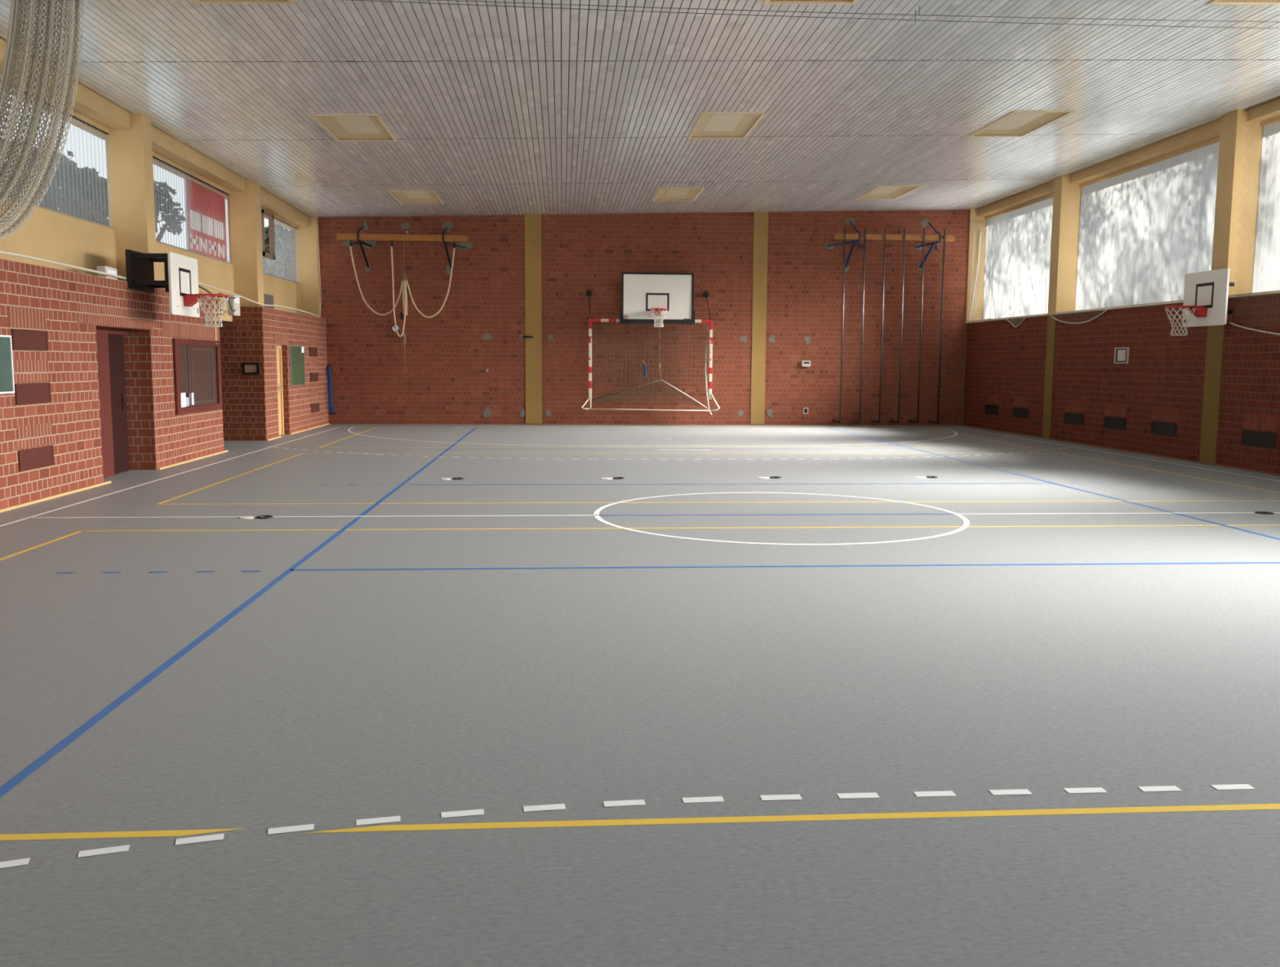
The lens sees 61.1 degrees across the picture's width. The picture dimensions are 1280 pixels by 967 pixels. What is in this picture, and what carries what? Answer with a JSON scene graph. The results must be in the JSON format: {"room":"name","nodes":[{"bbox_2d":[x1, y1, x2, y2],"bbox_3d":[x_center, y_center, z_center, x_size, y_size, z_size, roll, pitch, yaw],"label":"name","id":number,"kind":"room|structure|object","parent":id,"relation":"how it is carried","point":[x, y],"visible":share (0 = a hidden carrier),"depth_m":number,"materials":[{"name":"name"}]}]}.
{"room":"sports hall","nodes":[
{"label":"sports hall","id":0,"kind":"room"},
{"bbox_2d":[0,36,328,508],"bbox_3d":[-7.519,-2.540,10.271,1.283,6.000,36.000,0,6,-4],"label":"wall","id":1,"kind":"structure","parent":0,"point":[68,303],"depth_m":16.04,"materials":[{"name":"brick"}]},
{"bbox_2d":[0,334,14,393],"bbox_3d":[-6.947,-1.257,11.454,0.028,0.635,1.220,0,6,-4],"label":"chalkboard","id":2,"kind":"object","parent":1,"relation":"attached to","point":[6,372],"visible":1,"depth_m":11.93,"materials":[{"name":"green"}]},
{"bbox_2d":[11,328,48,351],"bbox_3d":[-7.027,-1.650,12.492,0.018,0.235,0.815,0,6,-4],"label":"air vent","id":3,"kind":"object","parent":1,"relation":"in","point":[22,340],"visible":1,"depth_m":12.47,"materials":[{"name":"metal"}]},
{"bbox_2d":[14,382,51,404],"bbox_3d":[-7.031,-1.044,12.559,0.018,0.235,0.815,0,6,-4],"label":"air vent","id":4,"kind":"object","parent":1,"relation":"in","point":[27,393],"visible":1,"depth_m":12.54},
{"bbox_2d":[17,444,53,471],"bbox_3d":[-7.035,-0.297,12.633,0.018,0.235,0.815,0,6,-4],"label":"air vent","id":5,"kind":"object","parent":1,"relation":"in","point":[42,456],"visible":1,"depth_m":12.61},
{"bbox_2d":[0,87,114,229],"bbox_3d":[-7.760,-4.239,13.493,0.070,1.460,5.600,0,6,-4],"label":"window","id":6,"kind":"structure","parent":1,"relation":"in","point":[41,206],"depth_m":15.03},
{"bbox_2d":[0,250,126,279],"bbox_3d":[-7.231,-2.875,14.542,0.063,0.170,7.302,0,6,-4],"label":"ledge","id":7,"kind":"object","parent":1,"relation":"on","point":[1,251],"visible":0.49,"depth_m":13.30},
{"bbox_2d":[97,266,117,279],"bbox_3d":[-7.348,-2.898,14.954,0.116,0.165,0.400,0,6,-4],"label":"junction box","id":8,"kind":"object","parent":1,"relation":"attached to","point":[103,268],"visible":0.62,"depth_m":14.82,"materials":[{"name":"grey plastic"}]},
{"bbox_2d":[95,327,130,478],"bbox_3d":[-7.544,-1.140,15.309,0.109,2.100,1.920,0,6,-4],"label":"door","id":9,"kind":"structure","parent":1,"relation":"in","point":[109,341],"depth_m":15.56,"materials":[{"name":"red wood"}]},
{"bbox_2d":[105,111,157,281],"bbox_3d":[-7.733,-4.615,16.454,0.550,3.250,0.350,0,6,-4],"label":"pilaster","id":10,"kind":"object","parent":1,"relation":"attached to","point":[129,153],"visible":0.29,"depth_m":16.32,"materials":[{"name":"paint"}]},
{"bbox_2d":[0,422,329,512],"bbox_3d":[-6.882,0.426,10.649,0.035,0.028,36.000,0,6,-4],"label":"baseboard","id":11,"kind":"structure","parent":1,"relation":"attached to","point":[24,504],"depth_m":14.11,"materials":[{"name":"brown wood"}]},
{"bbox_2d":[124,248,229,326],"bbox_3d":[-6.670,-2.831,15.878,1.262,1.054,1.170,0,6,-4],"label":"basketball hoop","id":12,"kind":"object","parent":1,"relation":"attached to","point":[181,274],"visible":1,"depth_m":15.72,"materials":[{"name":"black paint"}]},
{"bbox_2d":[154,158,233,264],"bbox_3d":[-8.185,-4.900,19.391,0.070,1.460,5.600,0,6,-4],"label":"window","id":13,"kind":"structure","parent":1,"relation":"in","point":[154,158],"depth_m":19.81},
{"bbox_2d":[172,337,222,414],"bbox_3d":[-7.416,-1.816,18.264,0.072,1.210,2.290,0,6,-4],"label":"display cabinet","id":14,"kind":"object","parent":1,"relation":"attached to","point":[197,363],"visible":1,"depth_m":18.22,"materials":[{"name":"wood"}]},
{"bbox_2d":[180,392,186,407],"bbox_3d":[-7.367,-1.347,17.487,0.003,0.230,0.220,0,6,-4],"label":"paper sheet","id":15,"kind":"object","parent":14,"relation":"in","point":[183,394],"visible":1,"depth_m":17.48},
{"bbox_2d":[188,392,191,404],"bbox_3d":[-7.390,-1.390,17.804,0.003,0.185,0.140,0,6,-4],"label":"paper sheet","id":16,"kind":"object","parent":14,"relation":"in","point":[189,393],"visible":1,"depth_m":17.82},
{"bbox_2d":[183,177,226,261],"bbox_3d":[-8.420,-4.621,21.120,0.048,2.220,2.300,0,6,-4],"label":"banner sign","id":17,"kind":"object","parent":1,"relation":"attached to","point":[205,208],"visible":0.94,"depth_m":20.91,"materials":[{"name":"red fabric"}]},
{"bbox_2d":[213,300,217,340],"bbox_3d":[-7.506,-2.874,19.132,0.020,0.700,0.080,0,6,-4],"label":"batten","id":18,"kind":"object","parent":1,"relation":"attached to","point":[214,305],"visible":0.79,"depth_m":19.11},
{"bbox_2d":[198,284,235,315],"bbox_3d":[-7.523,-3.237,19.273,0.099,0.499,2.205,0,6,-4],"label":"loose cable","id":19,"kind":"object","parent":1,"relation":"attached to","point":[200,286],"visible":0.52,"depth_m":19.39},
{"bbox_2d":[227,294,239,315],"bbox_3d":[-7.701,-3.371,20.555,0.116,0.370,0.400,0,6,-4],"label":"junction box","id":20,"kind":"object","parent":1,"relation":"attached to","point":[235,303],"visible":0.91,"depth_m":20.43,"materials":[{"name":"grey plastic"}]},
{"bbox_2d":[226,177,264,306],"bbox_3d":[-8.161,-5.281,22.402,0.550,3.250,0.450,0,6,-4],"label":"pilaster","id":21,"kind":"object","parent":1,"relation":"attached to","point":[244,208],"visible":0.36,"depth_m":22.24,"materials":[{"name":"paint"}]},
{"bbox_2d":[242,362,259,373],"bbox_3d":[-8.002,-2.364,22.291,0.340,0.240,0.029,0,6,-4],"label":"picture frame","id":22,"kind":"object","parent":1,"relation":"attached to","point":[252,367],"visible":1,"depth_m":22.29,"materials":[{"name":"black paint"}]},
{"bbox_2d":[244,364,257,372],"bbox_3d":[-8.003,-2.363,22.298,0.240,0.155,0.014,0,6,-4],"label":"print","id":23,"kind":"object","parent":22,"relation":"attached to","point":[248,368],"depth_m":22.29},
{"bbox_2d":[198,281,319,316],"bbox_3d":[-7.854,-3.842,22.963,0.076,0.223,9.501,0,6,-4],"label":"rope","id":24,"kind":"object","parent":1,"relation":"on","point":[204,284],"visible":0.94,"depth_m":21.67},
{"bbox_2d":[263,293,273,308],"bbox_3d":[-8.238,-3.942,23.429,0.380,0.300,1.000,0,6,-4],"label":"junction box","id":25,"kind":"object","parent":1,"relation":"in","point":[268,299],"visible":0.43,"depth_m":23.52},
{"bbox_2d":[275,344,284,435],"bbox_3d":[-7.988,-2.044,23.841,0.109,2.000,0.940,0,6,-4],"label":"door","id":26,"kind":"structure","parent":1,"relation":"in","point":[279,360],"depth_m":24.16,"materials":[{"name":"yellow wood"}]},
{"bbox_2d":[261,208,299,284],"bbox_3d":[-8.485,-5.551,25.213,0.308,1.460,5.230,0,6,-4],"label":"window","id":27,"kind":"structure","parent":1,"relation":"in","point":[271,255],"depth_m":25.22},
{"bbox_2d":[288,345,305,386],"bbox_3d":[-7.929,-2.726,25.086,0.028,0.920,1.370,0,6,-4],"label":"pinboard","id":28,"kind":"object","parent":1,"relation":"attached to","point":[296,353],"visible":1,"depth_m":25.00,"materials":[{"name":"green fabric"}]},
{"bbox_2d":[295,215,320,317],"bbox_3d":[-8.557,-5.896,27.893,0.550,3.250,0.170,0,6,-4],"label":"pilaster","id":29,"kind":"object","parent":1,"relation":"attached to","point":[308,273],"visible":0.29,"depth_m":27.85,"materials":[{"name":"paint"}]},
{"bbox_2d":[308,346,317,356],"bbox_3d":[-8.052,-3.242,26.706,0.018,0.235,0.815,0,6,-4],"label":"air vent","id":30,"kind":"object","parent":1,"relation":"in","point":[313,350],"visible":1,"depth_m":26.69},
{"bbox_2d":[310,372,318,382],"bbox_3d":[-8.057,-2.628,26.795,0.018,0.235,0.815,0,6,-4],"label":"air vent","id":31,"kind":"object","parent":1,"relation":"in","point":[313,375],"visible":1,"depth_m":26.77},
{"bbox_2d":[311,402,319,413],"bbox_3d":[-8.063,-1.881,26.908,0.018,0.235,0.815,0,6,-4],"label":"air vent","id":32,"kind":"object","parent":1,"relation":"in","point":[314,406],"visible":1,"depth_m":26.85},
{"bbox_2d":[317,224,320,315],"bbox_3d":[-8.184,-5.442,27.690,0.044,2.302,0.187,-2,7,-18],"label":"rope","id":33,"kind":"object","parent":1,"relation":"hanging from","point":[317,224],"visible":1,"depth_m":27.74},
{"bbox_2d":[326,364,335,413],"bbox_3d":[-8.055,-2.447,28.240,0.212,1.284,0.200,0,6,-4],"label":"bundle","id":34,"kind":"object","parent":1,"relation":"hanging from","point":[328,369],"visible":1,"depth_m":28.22,"materials":[{"name":"blue fabric"}]},
{"bbox_2d":[289,207,968,424],"bbox_3d":[0.021,-4.572,28.894,19.000,6.000,0.306,0,6,-4],"label":"wall","id":35,"kind":"structure","parent":0,"point":[480,326],"depth_m":28.76,"materials":[{"name":"brick"}]},
{"bbox_2d":[391,324,399,332],"bbox_3d":[-6.384,-4.053,28.320,0.224,0.224,0.027,0,6,-4],"label":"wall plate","id":36,"kind":"object","parent":35,"relation":"attached to","point":[393,327],"visible":0.86,"depth_m":28.32,"materials":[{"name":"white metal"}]},
{"bbox_2d":[336,226,467,268],"bbox_3d":[-6.048,-6.086,27.775,3.260,1.056,0.700,0,6,-4],"label":"beam","id":37,"kind":"structure","parent":35,"relation":"attached to","point":[357,237],"depth_m":27.47,"materials":[{"name":"brown wood"}]},
{"bbox_2d":[349,245,404,315],"bbox_3d":[-6.662,-5.136,27.494,1.352,1.734,0.041,0,6,-4],"label":"rope","id":38,"kind":"object","parent":37,"relation":"hanging from","point":[353,265],"visible":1,"depth_m":27.54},
{"bbox_2d":[391,245,405,337],"bbox_3d":[-6.127,-4.863,27.523,0.362,2.271,0.042,0,6,-4],"label":"rope","id":39,"kind":"object","parent":37,"relation":"hanging from","point":[392,262],"visible":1,"depth_m":27.53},
{"bbox_2d":[400,231,409,373],"bbox_3d":[-6.025,-4.681,27.914,0.240,3.645,0.720,0,6,-4],"label":"rope","id":40,"kind":"object","parent":37,"relation":"hanging from","point":[404,276],"visible":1,"depth_m":27.66,"materials":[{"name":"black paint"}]},
{"bbox_2d":[405,248,455,317],"bbox_3d":[-5.344,-5.118,27.622,1.283,1.783,0.042,0,6,-4],"label":"rope","id":41,"kind":"object","parent":37,"relation":"hanging from","point":[406,282],"visible":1,"depth_m":27.63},
{"bbox_2d":[524,209,542,423],"bbox_3d":[-2.809,-4.555,28.588,0.430,6.000,0.112,0,6,-4],"label":"column","id":42,"kind":"structure","parent":35,"relation":"attached to","point":[533,307],"depth_m":28.55,"materials":[{"name":"paint"}]},
{"bbox_2d":[640,360,646,377],"bbox_3d":[0.088,-3.056,28.795,0.220,0.451,0.077,6,8,41],"label":"handle","id":43,"kind":"object","parent":35,"relation":"attached to","point":[645,368],"visible":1,"depth_m":28.73,"materials":[{"name":"plastic"}]},
{"bbox_2d":[329,422,960,425],"bbox_3d":[0.319,-1.587,29.086,17.050,0.028,0.030,0,6,-4],"label":"baseboard","id":44,"kind":"structure","parent":35,"relation":"attached to","point":[330,423],"depth_m":29.05,"materials":[{"name":"brown wood"}]},
{"bbox_2d":[581,289,719,414],"bbox_3d":[0.283,-3.452,28.628,3.672,3.253,0.554,0,6,-4],"label":"goal","id":45,"kind":"object","parent":35,"relation":"attached to","point":[705,294],"visible":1,"depth_m":28.61,"materials":[{"name":"red paint"}]},
{"bbox_2d":[619,271,694,326],"bbox_3d":[0.462,-4.772,28.189,1.970,1.411,1.122,0,6,-4],"label":"basketball hoop","id":46,"kind":"object","parent":35,"relation":"attached to","point":[660,298],"visible":1,"depth_m":28.23,"materials":[{"name":"black paint"}]},
{"bbox_2d":[750,210,768,423],"bbox_3d":[3.190,-4.566,29.019,0.380,6.000,0.112,0,6,-4],"label":"column","id":47,"kind":"structure","parent":35,"relation":"attached to","point":[759,276],"depth_m":28.98,"materials":[{"name":"paint"}]},
{"bbox_2d":[803,407,808,413],"bbox_3d":[4.490,-1.969,29.351,0.130,0.160,0.015,0,6,-4],"label":"wall socket","id":48,"kind":"object","parent":35,"relation":"attached to","point":[805,409],"visible":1,"depth_m":29.34,"materials":[{"name":"white plastic"}]},
{"bbox_2d":[801,360,810,366],"bbox_3d":[4.479,-3.227,29.190,0.230,0.155,0.055,0,6,-4],"label":"wall thermostat","id":49,"kind":"object","parent":35,"relation":"attached to","point":[804,363],"visible":1,"depth_m":29.17,"materials":[{"name":"grey plastic"}]},
{"bbox_2d":[826,221,954,267],"bbox_3d":[6.621,-6.348,28.674,3.258,1.213,0.680,0,6,-4],"label":"beam","id":50,"kind":"structure","parent":35,"relation":"attached to","point":[856,237],"depth_m":28.42,"materials":[{"name":"brown wood"}]},
{"bbox_2d":[832,226,846,422],"bbox_3d":[5.302,-4.172,28.800,0.060,5.090,0.706,0,6,-4],"label":"pole","id":51,"kind":"object","parent":50,"relation":"attached to","point":[844,235],"visible":1,"depth_m":28.47,"materials":[{"name":"metal"}]},
{"bbox_2d":[852,226,866,422],"bbox_3d":[5.831,-4.173,28.838,0.060,5.090,0.706,0,6,-4],"label":"pole","id":52,"kind":"object","parent":50,"relation":"attached to","point":[864,235],"visible":1,"depth_m":28.50,"materials":[{"name":"metal"}]},
{"bbox_2d":[871,227,886,422],"bbox_3d":[6.359,-4.174,28.876,0.060,5.090,0.706,0,6,-4],"label":"pole","id":53,"kind":"object","parent":50,"relation":"attached to","point":[885,235],"visible":1,"depth_m":28.54,"materials":[{"name":"metal"}]},
{"bbox_2d":[889,227,906,422],"bbox_3d":[6.878,-4.175,28.913,0.060,5.090,0.706,0,6,-4],"label":"pole","id":54,"kind":"object","parent":50,"relation":"attached to","point":[904,236],"visible":1,"depth_m":28.58,"materials":[{"name":"metal"}]},
{"bbox_2d":[908,228,925,422],"bbox_3d":[7.402,-4.176,28.951,0.060,5.090,0.706,0,6,-4],"label":"pole","id":55,"kind":"object","parent":50,"relation":"attached to","point":[923,236],"visible":1,"depth_m":28.62,"materials":[{"name":"metal"}]},
{"bbox_2d":[928,228,946,422],"bbox_3d":[7.945,-4.177,28.990,0.060,5.090,0.706,0,6,-4],"label":"pole","id":56,"kind":"object","parent":50,"relation":"attached to","point":[944,236],"visible":1,"depth_m":28.65,"materials":[{"name":"metal"}]},
{"bbox_2d":[960,208,986,424],"bbox_3d":[9.110,-4.667,29.339,0.605,6.200,0.100,0,6,-4],"label":"pilaster","id":57,"kind":"object","parent":35,"relation":"attached to","point":[972,212],"visible":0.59,"depth_m":29.18,"materials":[{"name":"paint"}]},
{"bbox_2d":[0,423,1279,966],"bbox_3d":[1.298,0.523,11.249,19.000,0.202,36.600,0,6,-4],"label":"floor","id":58,"kind":"structure","parent":0,"point":[1016,704],"depth_m":5.23,"materials":[{"name":"grey plastic"}]},
{"bbox_2d":[240,515,272,518],"bbox_3d":[-4.038,0.365,11.429,0.330,0.023,0.187,0,6,-4],"label":"socket","id":59,"kind":"object","parent":58,"relation":"on","point":[259,516],"visible":1,"depth_m":11.40,"materials":[{"name":"metal"}]},
{"bbox_2d":[440,476,464,479],"bbox_3d":[-2.647,-0.064,15.343,0.330,0.023,0.219,0,6,-4],"label":"socket","id":60,"kind":"object","parent":58,"relation":"on","point":[459,477],"visible":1,"depth_m":15.24,"materials":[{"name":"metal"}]},
{"bbox_2d":[600,476,624,479],"bbox_3d":[-0.390,-0.064,15.472,0.326,0.023,0.222,0,6,-4],"label":"socket","id":61,"kind":"object","parent":58,"relation":"on","point":[614,477],"visible":1,"depth_m":15.47,"materials":[{"name":"metal"}]},
{"bbox_2d":[757,475,781,478],"bbox_3d":[1.872,-0.077,15.712,0.342,0.023,0.226,0,6,-4],"label":"socket","id":62,"kind":"object","parent":58,"relation":"on","point":[771,477],"visible":1,"depth_m":15.71,"materials":[{"name":"metal"}]},
{"bbox_2d":[914,475,937,478],"bbox_3d":[4.197,-0.078,15.847,0.367,0.023,0.229,0,6,-4],"label":"socket","id":63,"kind":"object","parent":58,"relation":"on","point":[921,477],"visible":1,"depth_m":15.85,"materials":[{"name":"metal"}]},
{"bbox_2d":[1254,511,1274,514],"bbox_3d":[7.105,0.332,12.332,0.200,0.009,0.200,0,6,-4],"label":"socket","id":64,"kind":"object","parent":58,"relation":"on","point":[1257,512],"visible":1,"depth_m":12.32,"materials":[{"name":"black metal"}]},
{"bbox_2d":[0,0,1279,217],"bbox_3d":[1.384,-5.299,10.603,19.100,0.890,36.600,0,6,-4],"label":"ceiling","id":65,"kind":"structure","parent":0,"point":[491,109],"depth_m":15.45,"materials":[{"name":"wood"}]},
{"bbox_2d":[0,0,84,240],"bbox_3d":[-6.299,-3.656,10.845,1.491,2.745,0.673,-1,7,-14],"label":"net","id":66,"kind":"object","parent":65,"relation":"hanging from","point":[16,12],"visible":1,"depth_m":10.90,"materials":[{"name":"fabric"}]},
{"bbox_2d":[193,0,295,4],"bbox_3d":[-4.073,-5.008,10.409,1.014,0.152,1.960,-2,6,-4],"label":"ceiling lamp","id":67,"kind":"object","parent":65,"relation":"attached to","point":[275,2],"visible":1,"depth_m":11.34,"materials":[{"name":"beige plastic"}]},
{"bbox_2d":[311,113,397,141],"bbox_3d":[-4.585,-5.805,17.526,1.014,0.152,1.960,-2,6,-4],"label":"ceiling lamp","id":68,"kind":"object","parent":65,"relation":"attached to","point":[342,127],"visible":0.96,"depth_m":17.61,"materials":[{"name":"beige plastic"}]},
{"bbox_2d":[333,115,379,133],"bbox_3d":[-4.586,-5.835,17.523,0.530,0.030,1.550,-2,6,-4],"label":"diffuser","id":69,"kind":"object","parent":68,"relation":"attached to","point":[353,117],"depth_m":17.65,"materials":[{"name":"plastic"}]},
{"bbox_2d":[387,184,444,204],"bbox_3d":[-5.114,-6.626,24.862,1.014,0.152,1.960,-2,6,-4],"label":"ceiling lamp","id":70,"kind":"object","parent":65,"relation":"attached to","point":[403,197],"visible":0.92,"depth_m":24.97,"materials":[{"name":"beige plastic"}]},
{"bbox_2d":[404,191,431,199],"bbox_3d":[-5.115,-6.657,24.858,0.530,0.030,1.550,-2,6,-4],"label":"diffuser","id":71,"kind":"object","parent":70,"relation":"attached to","point":[405,192],"depth_m":25.11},
{"bbox_2d":[652,182,704,201],"bbox_3d":[0.872,-6.798,25.274,1.014,0.152,1.960,-2,6,-4],"label":"ceiling lamp","id":72,"kind":"object","parent":65,"relation":"attached to","point":[663,194],"visible":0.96,"depth_m":25.36,"materials":[{"name":"beige plastic"}]},
{"bbox_2d":[662,188,689,195],"bbox_3d":[0.871,-6.829,25.270,0.530,0.030,1.550,-2,6,-4],"label":"diffuser","id":73,"kind":"object","parent":72,"relation":"attached to","point":[682,189],"depth_m":25.48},
{"bbox_2d":[687,111,765,138],"bbox_3d":[1.400,-5.977,17.938,1.014,0.152,1.960,-2,6,-4],"label":"ceiling lamp","id":74,"kind":"object","parent":65,"relation":"attached to","point":[708,125],"visible":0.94,"depth_m":18.03,"materials":[{"name":"beige plastic"}]},
{"bbox_2d":[702,115,744,131],"bbox_3d":[1.399,-6.008,17.935,0.530,0.030,1.550,-2,6,-4],"label":"diffuser","id":75,"kind":"object","parent":74,"relation":"attached to","point":[733,117],"depth_m":18.14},
{"bbox_2d":[763,0,858,4],"bbox_3d":[1.913,-5.180,10.821,1.014,0.152,1.960,-2,6,-4],"label":"ceiling lamp","id":76,"kind":"object","parent":65,"relation":"attached to","point":[766,2],"visible":1,"depth_m":11.76,"materials":[{"name":"beige plastic"}]},
{"bbox_2d":[350,0,1279,28],"bbox_3d":[3.080,-5.263,12.117,13.754,0.440,0.007,-1,6,-9],"label":"wire","id":77,"kind":"object","parent":65,"relation":"hanging from","point":[350,0],"visible":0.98,"depth_m":11.93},
{"bbox_2d":[435,0,1279,22],"bbox_3d":[3.090,-5.253,11.977,13.740,0.428,0.007,-1,6,-8],"label":"wire","id":78,"kind":"object","parent":65,"relation":"hanging from","point":[436,0],"visible":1,"depth_m":11.88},
{"bbox_2d":[855,179,922,199],"bbox_3d":[5.859,-6.942,25.617,1.014,0.152,1.960,-2,6,-4],"label":"ceiling lamp","id":79,"kind":"object","parent":65,"relation":"attached to","point":[881,192],"visible":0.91,"depth_m":25.73,"materials":[{"name":"beige plastic"}]},
{"bbox_2d":[867,186,898,194],"bbox_3d":[5.859,-6.973,25.613,0.530,0.030,1.550,-2,6,-4],"label":"diffuser","id":80,"kind":"object","parent":79,"relation":"attached to","point":[879,187],"depth_m":25.84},
{"bbox_2d":[967,110,1075,137],"bbox_3d":[6.388,-6.120,18.282,1.014,0.152,1.960,-2,6,-4],"label":"ceiling lamp","id":81,"kind":"object","parent":65,"relation":"attached to","point":[1020,123],"visible":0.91,"depth_m":18.33,"materials":[{"name":"beige plastic"}]},
{"bbox_2d":[986,113,1044,128],"bbox_3d":[6.387,-6.151,18.278,0.530,0.030,1.550,-2,6,-4],"label":"diffuser","id":82,"kind":"object","parent":81,"relation":"attached to","point":[1003,122],"depth_m":18.47,"materials":[{"name":"plastic"}]},
{"bbox_2d":[1206,0,1279,5],"bbox_3d":[6.901,-5.323,11.165,1.014,0.152,1.960,-2,6,-4],"label":"ceiling lamp","id":83,"kind":"object","parent":65,"relation":"attached to","point":[1271,2],"visible":1,"depth_m":12.10,"materials":[{"name":"beige plastic"}]},
{"bbox_2d":[963,95,1279,473],"bbox_3d":[10.444,-2.674,11.550,0.700,6.200,36.000,0,6,-4],"label":"wall","id":84,"kind":"structure","parent":0,"point":[1162,378],"depth_m":20.72,"materials":[{"name":"brick"}]},
{"bbox_2d":[968,219,991,321],"bbox_3d":[9.076,-5.611,28.401,0.414,2.717,1.454,0,6,-4],"label":"net","id":85,"kind":"object","parent":84,"relation":"attached to","point":[971,297],"visible":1,"depth_m":29.02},
{"bbox_2d":[984,404,998,414],"bbox_3d":[8.960,-1.886,27.632,0.018,0.230,0.820,0,6,-4],"label":"air vent","id":86,"kind":"object","parent":84,"relation":"in","point":[989,409],"visible":1,"depth_m":27.62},
{"bbox_2d":[1006,316,1026,327],"bbox_3d":[9.046,-3.872,26.095,0.027,0.226,1.235,0,6,-4],"label":"loop","id":87,"kind":"object","parent":84,"relation":"hanging from","point":[1011,322],"visible":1,"depth_m":26.08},
{"bbox_2d":[982,196,1053,319],"bbox_3d":[9.464,-5.460,26.729,0.070,2.760,4.950,0,6,-4],"label":"window","id":88,"kind":"structure","parent":84,"relation":"in","point":[1019,241],"depth_m":26.97,"materials":[{"name":"glass"}]},
{"bbox_2d":[1013,407,1028,417],"bbox_3d":[9.087,-1.690,25.878,0.018,0.230,0.820,0,6,-4],"label":"air vent","id":89,"kind":"object","parent":84,"relation":"in","point":[1017,411],"visible":1,"depth_m":25.86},
{"bbox_2d":[1041,173,1081,438],"bbox_3d":[9.481,-4.089,24.185,0.605,6.200,0.400,0,6,-4],"label":"pilaster","id":90,"kind":"object","parent":84,"relation":"attached to","point":[1066,209],"visible":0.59,"depth_m":23.95,"materials":[{"name":"paint"}]},
{"bbox_2d":[1064,412,1084,424],"bbox_3d":[9.281,-1.388,23.182,0.018,0.230,0.820,0,6,-4],"label":"air vent","id":91,"kind":"object","parent":84,"relation":"in","point":[1071,418],"visible":1,"depth_m":23.17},
{"bbox_2d":[1050,308,1108,324],"bbox_3d":[9.271,-3.509,22.969,0.027,0.252,2.618,0,6,-4],"label":"loop","id":92,"kind":"object","parent":84,"relation":"hanging from","point":[1104,310],"visible":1,"depth_m":22.83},
{"bbox_2d":[1103,416,1126,430],"bbox_3d":[9.405,-1.196,21.467,0.018,0.230,0.820,0,6,-4],"label":"air vent","id":93,"kind":"object","parent":84,"relation":"in","point":[1117,423],"visible":1,"depth_m":21.45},
{"bbox_2d":[960,424,1279,475],"bbox_3d":[10.091,0.394,11.868,0.030,0.028,36.000,0,6,-4],"label":"baseboard","id":94,"kind":"structure","parent":84,"relation":"attached to","point":[1133,451],"depth_m":20.41,"materials":[{"name":"brown wood"}]},
{"bbox_2d":[1114,346,1128,363],"bbox_3d":[9.416,-2.503,21.190,0.030,0.310,0.500,0,6,-4],"label":"picture frame","id":95,"kind":"object","parent":84,"relation":"attached to","point":[1121,353],"visible":1,"depth_m":21.17,"materials":[{"name":"grey plastic"}]},
{"bbox_2d":[1075,141,1219,310],"bbox_3d":[9.874,-4.822,21.029,0.070,2.760,5.750,0,6,-4],"label":"window","id":96,"kind":"structure","parent":84,"relation":"in","point":[1144,228],"depth_m":21.02,"materials":[{"name":"glass"}]},
{"bbox_2d":[1151,420,1177,435],"bbox_3d":[9.530,-1.000,19.722,0.018,0.230,0.820,0,6,-4],"label":"air vent","id":97,"kind":"object","parent":84,"relation":"in","point":[1157,427],"visible":1,"depth_m":19.70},
{"bbox_2d":[1199,107,1262,463],"bbox_3d":[9.922,-3.404,18.064,0.605,6.200,0.450,0,6,-4],"label":"pilaster","id":98,"kind":"object","parent":84,"relation":"attached to","point":[1233,130],"visible":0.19,"depth_m":17.82,"materials":[{"name":"paint"}]},
{"bbox_2d":[1164,267,1234,335],"bbox_3d":[9.085,-2.913,17.606,0.920,1.024,1.253,4,8,33],"label":"basketball hoop","id":99,"kind":"object","parent":98,"relation":"attached to","point":[1206,293],"visible":1,"depth_m":17.34,"materials":[{"name":"black paint"}]},
{"bbox_2d":[1229,97,1279,334],"bbox_3d":[9.817,-3.823,14.806,0.033,3.657,5.406,0,6,-4],"label":"safety net","id":100,"kind":"object","parent":84,"relation":"hanging from","point":[1246,327],"visible":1,"depth_m":16.87,"materials":[{"name":"fabric"}]},
{"bbox_2d":[1241,430,1276,448],"bbox_3d":[9.724,-0.699,17.036,0.018,0.230,0.820,0,6,-4],"label":"air vent","id":101,"kind":"object","parent":84,"relation":"in","point":[1265,439],"visible":1,"depth_m":17.01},
{"bbox_2d":[1251,121,1279,293],"bbox_3d":[10.315,-4.136,14.908,0.070,2.760,5.700,0,6,-4],"label":"window","id":102,"kind":"structure","parent":84,"relation":"in","point":[1269,126],"depth_m":17.44,"materials":[{"name":"glass"}]},
{"label":"outside","id":103,"kind":"structure","parent":0,"visible":0},
{"bbox_2d":[0,138,109,226],"bbox_3d":[-9.970,-3.037,18.362,1.216,5.572,5.225,0,6,-4],"label":"tree","id":104,"kind":"object","parent":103,"point":[83,194],"visible":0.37,"depth_m":18.58,"materials":[{"name":"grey plant"}]},
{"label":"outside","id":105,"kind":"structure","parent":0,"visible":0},
{"bbox_2d":[153,179,185,241],"bbox_3d":[-9.834,-3.433,22.150,0.636,5.521,2.960,0,6,-4],"label":"tree","id":106,"kind":"object","parent":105,"point":[173,223],"visible":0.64,"depth_m":22.38,"materials":[{"name":"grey plant"}]},
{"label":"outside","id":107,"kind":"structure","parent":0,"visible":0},
{"bbox_2d":[262,223,291,280],"bbox_3d":[-10.774,-4.776,32.435,1.053,5.898,3.071,0,6,-4],"label":"tree","id":108,"kind":"object","parent":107,"point":[277,267],"visible":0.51,"depth_m":31.41,"materials":[{"name":"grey plant"}]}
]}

